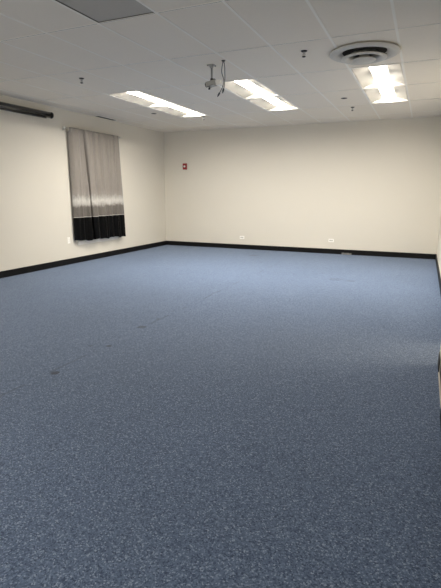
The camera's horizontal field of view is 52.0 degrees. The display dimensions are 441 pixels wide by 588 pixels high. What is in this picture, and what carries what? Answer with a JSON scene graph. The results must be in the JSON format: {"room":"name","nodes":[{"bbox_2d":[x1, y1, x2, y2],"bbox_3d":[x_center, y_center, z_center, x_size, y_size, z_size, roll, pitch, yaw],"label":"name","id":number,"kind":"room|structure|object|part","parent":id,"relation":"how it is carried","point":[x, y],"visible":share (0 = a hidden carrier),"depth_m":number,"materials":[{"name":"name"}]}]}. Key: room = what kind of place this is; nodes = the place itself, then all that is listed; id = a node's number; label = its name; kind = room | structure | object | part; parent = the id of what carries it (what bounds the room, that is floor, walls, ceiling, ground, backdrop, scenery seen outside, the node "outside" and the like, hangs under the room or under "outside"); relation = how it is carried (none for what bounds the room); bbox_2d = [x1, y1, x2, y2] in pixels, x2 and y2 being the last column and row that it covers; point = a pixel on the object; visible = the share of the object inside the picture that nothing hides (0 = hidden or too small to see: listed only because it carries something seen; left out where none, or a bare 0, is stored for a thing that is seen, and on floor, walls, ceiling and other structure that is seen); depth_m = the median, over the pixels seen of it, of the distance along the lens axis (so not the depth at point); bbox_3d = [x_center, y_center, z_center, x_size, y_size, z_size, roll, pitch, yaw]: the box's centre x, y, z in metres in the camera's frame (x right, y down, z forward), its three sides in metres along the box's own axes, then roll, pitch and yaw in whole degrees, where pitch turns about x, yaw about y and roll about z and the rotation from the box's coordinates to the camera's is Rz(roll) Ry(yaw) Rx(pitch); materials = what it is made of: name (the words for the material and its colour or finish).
{"room":"empty conference room","nodes":[
{"label":"empty conference room","id":0,"kind":"room"},
{"bbox_2d":[0,95,165,270],"bbox_3d":[-4.341,-1.384,5.419,0.100,3.042,14.307,6,14,23],"label":"wall","id":1,"kind":"structure","parent":0,"point":[36,212],"depth_m":8.22,"materials":[{"name":"beige paint"}]},
{"bbox_2d":[0,102,53,118],"bbox_3d":[-3.487,-2.866,6.782,0.119,0.122,2.574,6,14,23],"label":"projection screen","id":2,"kind":"object","parent":1,"relation":"attached to","point":[4,106],"visible":1,"depth_m":7.37,"materials":[{"name":"black metal"}]},
{"bbox_2d":[0,241,166,277],"bbox_3d":[-4.291,0.051,5.719,0.014,0.111,14.107,6,14,23],"label":"baseboard","id":3,"kind":"structure","parent":1,"relation":"attached to","point":[7,273],"depth_m":8.82,"materials":[{"name":"black plastic"}]},
{"bbox_2d":[77,236,117,244],"bbox_3d":[-2.535,-2.093,9.250,0.050,2.055,1.330,6,14,23],"label":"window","id":4,"kind":"structure","parent":1,"relation":"in","point":[79,242],"depth_m":9.34,"materials":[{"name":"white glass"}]},
{"bbox_3d":[-2.520,-3.193,8.979,0.094,0.070,1.746,6,14,23],"label":"curtain rod","id":5,"kind":"object","parent":1,"relation":"attached to","visible":0},
{"bbox_2d":[67,127,125,240],"bbox_3d":[-2.458,-2.175,9.208,0.152,2.137,1.533,6,14,23],"label":"curtain","id":6,"kind":"object","parent":5,"relation":"hanging from","point":[94,157],"visible":1,"depth_m":9.06,"materials":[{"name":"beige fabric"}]},
{"bbox_3d":[-2.448,-1.371,9.383,0.119,0.492,1.534,6,14,25],"label":"hem panel","id":7,"kind":"part","parent":6,"relation":"part of","materials":[{"name":"black fabric"}]},
{"bbox_2d":[0,245,440,587],"bbox_3d":[-0.465,0.506,4.084,8.584,0.050,14.307,6,14,23],"label":"floor","id":8,"kind":"structure","parent":0,"point":[172,416],"depth_m":2.77,"materials":[{"name":"blue carpet"}]},
{"bbox_2d":[0,0,440,131],"bbox_3d":[-1.318,-2.472,3.802,6.510,0.200,14.107,6,14,23],"label":"ceiling","id":9,"kind":"structure","parent":0,"point":[216,26],"depth_m":5.04,"materials":[{"name":"tile"}]},
{"bbox_2d":[55,0,153,22],"bbox_3d":[-1.064,-2.284,3.386,0.596,0.016,1.208,6,14,23],"label":"ceiling panel","id":10,"kind":"object","parent":9,"relation":"attached to","point":[99,11],"visible":0.83,"depth_m":3.74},
{"bbox_2d":[95,116,114,120],"bbox_3d":[-2.336,-3.586,9.222,0.112,0.006,0.600,6,14,23],"label":"ceiling vent","id":11,"kind":"object","parent":9,"relation":"in","point":[95,116],"visible":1,"depth_m":9.24,"materials":[{"name":"white metal"}]},
{"bbox_2d":[106,91,176,106],"bbox_3d":[-1.254,-3.220,7.362,0.604,0.102,1.191,6,14,23],"label":"ceiling light","id":12,"kind":"object","parent":9,"relation":"attached to","point":[138,97],"visible":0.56,"depth_m":7.54,"materials":[{"name":"white plastic"}]},
{"bbox_3d":[-1.017,-3.334,7.886,0.576,0.081,0.006,6,14,23],"label":"plate","id":13,"kind":"part","parent":12,"relation":"part of","materials":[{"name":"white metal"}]},
{"bbox_2d":[149,105,206,116],"bbox_3d":[-0.761,-3.465,8.450,0.604,0.102,1.191,6,14,23],"label":"ceiling light","id":14,"kind":"object","parent":9,"relation":"attached to","point":[177,110],"visible":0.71,"depth_m":8.67,"materials":[{"name":"white plastic"}]},
{"bbox_3d":[-0.523,-3.579,8.974,0.576,0.081,0.006,6,14,23],"label":"plate","id":15,"kind":"part","parent":14,"relation":"part of","materials":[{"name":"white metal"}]},
{"bbox_2d":[205,64,222,89],"bbox_3d":[-0.082,-2.583,5.387,0.217,0.279,0.090,6,14,23],"label":"projector mount","id":16,"kind":"object","parent":9,"relation":"hanging from","point":[212,83],"visible":1,"depth_m":5.37,"materials":[{"name":"grey paint"}]},
{"bbox_2d":[217,62,223,96],"bbox_3d":[0.000,-2.495,5.260,0.087,0.373,0.022,6,14,26],"label":"hanging cable","id":17,"kind":"object","parent":9,"relation":"hanging from","point":[222,62],"visible":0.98,"depth_m":5.25,"materials":[{"name":"black rubber"}]},
{"bbox_2d":[0,0,440,131],"bbox_3d":[-1.318,-2.373,3.824,6.510,0.003,14.107,6,14,23],"label":"trim","id":18,"kind":"structure","parent":9,"relation":"attached to","point":[139,1],"depth_m":5.30,"materials":[{"name":"white metal"}]},
{"bbox_2d":[5,0,439,105],"bbox_3d":[-1.442,-2.313,3.551,6.510,0.001,13.421,6,14,23],"label":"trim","id":19,"kind":"structure","parent":9,"relation":"attached to","point":[226,0],"depth_m":4.37,"materials":[{"name":"white metal"}]},
{"bbox_2d":[220,79,279,98],"bbox_3d":[0.418,-3.055,6.640,0.604,0.102,1.191,6,14,23],"label":"ceiling light","id":20,"kind":"object","parent":9,"relation":"attached to","point":[248,88],"visible":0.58,"depth_m":6.83,"materials":[{"name":"white plastic"}]},
{"bbox_3d":[0.655,-3.170,7.164,0.576,0.081,0.006,6,14,23],"label":"plate","id":21,"kind":"part","parent":20,"relation":"part of","materials":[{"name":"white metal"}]},
{"bbox_2d":[245,96,298,110],"bbox_3d":[0.911,-3.300,7.728,0.604,0.102,1.191,6,14,23],"label":"ceiling light","id":22,"kind":"object","parent":9,"relation":"attached to","point":[278,102],"visible":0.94,"depth_m":7.94,"materials":[{"name":"white plastic"}]},
{"bbox_3d":[1.149,-3.414,8.252,0.576,0.081,0.006,6,14,23],"label":"plate","id":23,"kind":"part","parent":22,"relation":"part of","materials":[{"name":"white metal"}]},
{"bbox_2d":[329,41,400,64],"bbox_3d":[1.545,-2.550,4.857,0.736,0.099,0.736,6,14,23],"label":"ceiling vent","id":24,"kind":"object","parent":9,"relation":"in","point":[369,52],"visible":1,"depth_m":4.76,"materials":[{"name":"white metal"}]},
{"bbox_2d":[350,63,405,88],"bbox_3d":[2.090,-2.891,5.918,0.604,0.102,1.191,6,14,23],"label":"ceiling light","id":25,"kind":"object","parent":9,"relation":"attached to","point":[392,74],"visible":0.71,"depth_m":6.06,"materials":[{"name":"white plastic"}]},
{"bbox_3d":[2.327,-3.005,6.442,0.576,0.081,0.006,6,14,23],"label":"plate","id":26,"kind":"part","parent":25,"relation":"part of","materials":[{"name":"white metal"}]},
{"bbox_2d":[362,85,408,102],"bbox_3d":[2.583,-3.135,7.005,0.604,0.102,1.191,6,14,23],"label":"ceiling light","id":27,"kind":"object","parent":9,"relation":"attached to","point":[394,93],"visible":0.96,"depth_m":7.20,"materials":[{"name":"white plastic"}]},
{"bbox_3d":[2.821,-3.249,7.529,0.576,0.081,0.006,6,14,23],"label":"plate","id":28,"kind":"part","parent":27,"relation":"part of","materials":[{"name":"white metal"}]},
{"bbox_2d":[164,116,440,253],"bbox_3d":[1.603,-2.506,10.431,6.610,3.042,0.100,6,14,23],"label":"wall","id":29,"kind":"structure","parent":0,"point":[366,185],"depth_m":10.19,"materials":[{"name":"beige paint"}]},
{"bbox_2d":[167,241,435,258],"bbox_3d":[1.532,-1.070,10.722,6.482,0.111,0.014,6,14,23],"label":"baseboard","id":30,"kind":"structure","parent":29,"relation":"attached to","point":[180,243],"depth_m":10.50,"materials":[{"name":"black plastic"}]},
{"bbox_2d":[437,218,440,371],"bbox_3d":[1.654,-0.793,2.830,0.205,3.042,14.107,6,14,23],"label":"wall","id":31,"kind":"structure","parent":0,"point":[439,236],"depth_m":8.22,"materials":[{"name":"beige paint"}]},
{"bbox_2d":[435,254,440,294],"bbox_3d":[3.315,-0.190,6.825,0.014,0.111,5.876,6,14,23],"label":"baseboard","id":32,"kind":"structure","parent":31,"relation":"attached to","point":[436,259],"depth_m":7.33,"materials":[{"name":"black plastic"}]},
{"bbox_2d":[438,352,439,371],"bbox_3d":[1.731,0.540,3.580,0.006,0.111,0.188,6,14,23],"label":"baseboard","id":33,"kind":"structure","parent":31,"relation":"attached to","point":[439,352],"depth_m":3.53,"materials":[{"name":"black plastic"}]},
{"bbox_2d":[438,372,440,408],"bbox_3d":[1.540,0.686,3.166,0.011,0.007,0.760,6,14,23],"label":"trim","id":34,"kind":"structure","parent":31,"relation":"attached to","point":[438,372],"depth_m":3.23,"materials":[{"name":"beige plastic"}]}
]}

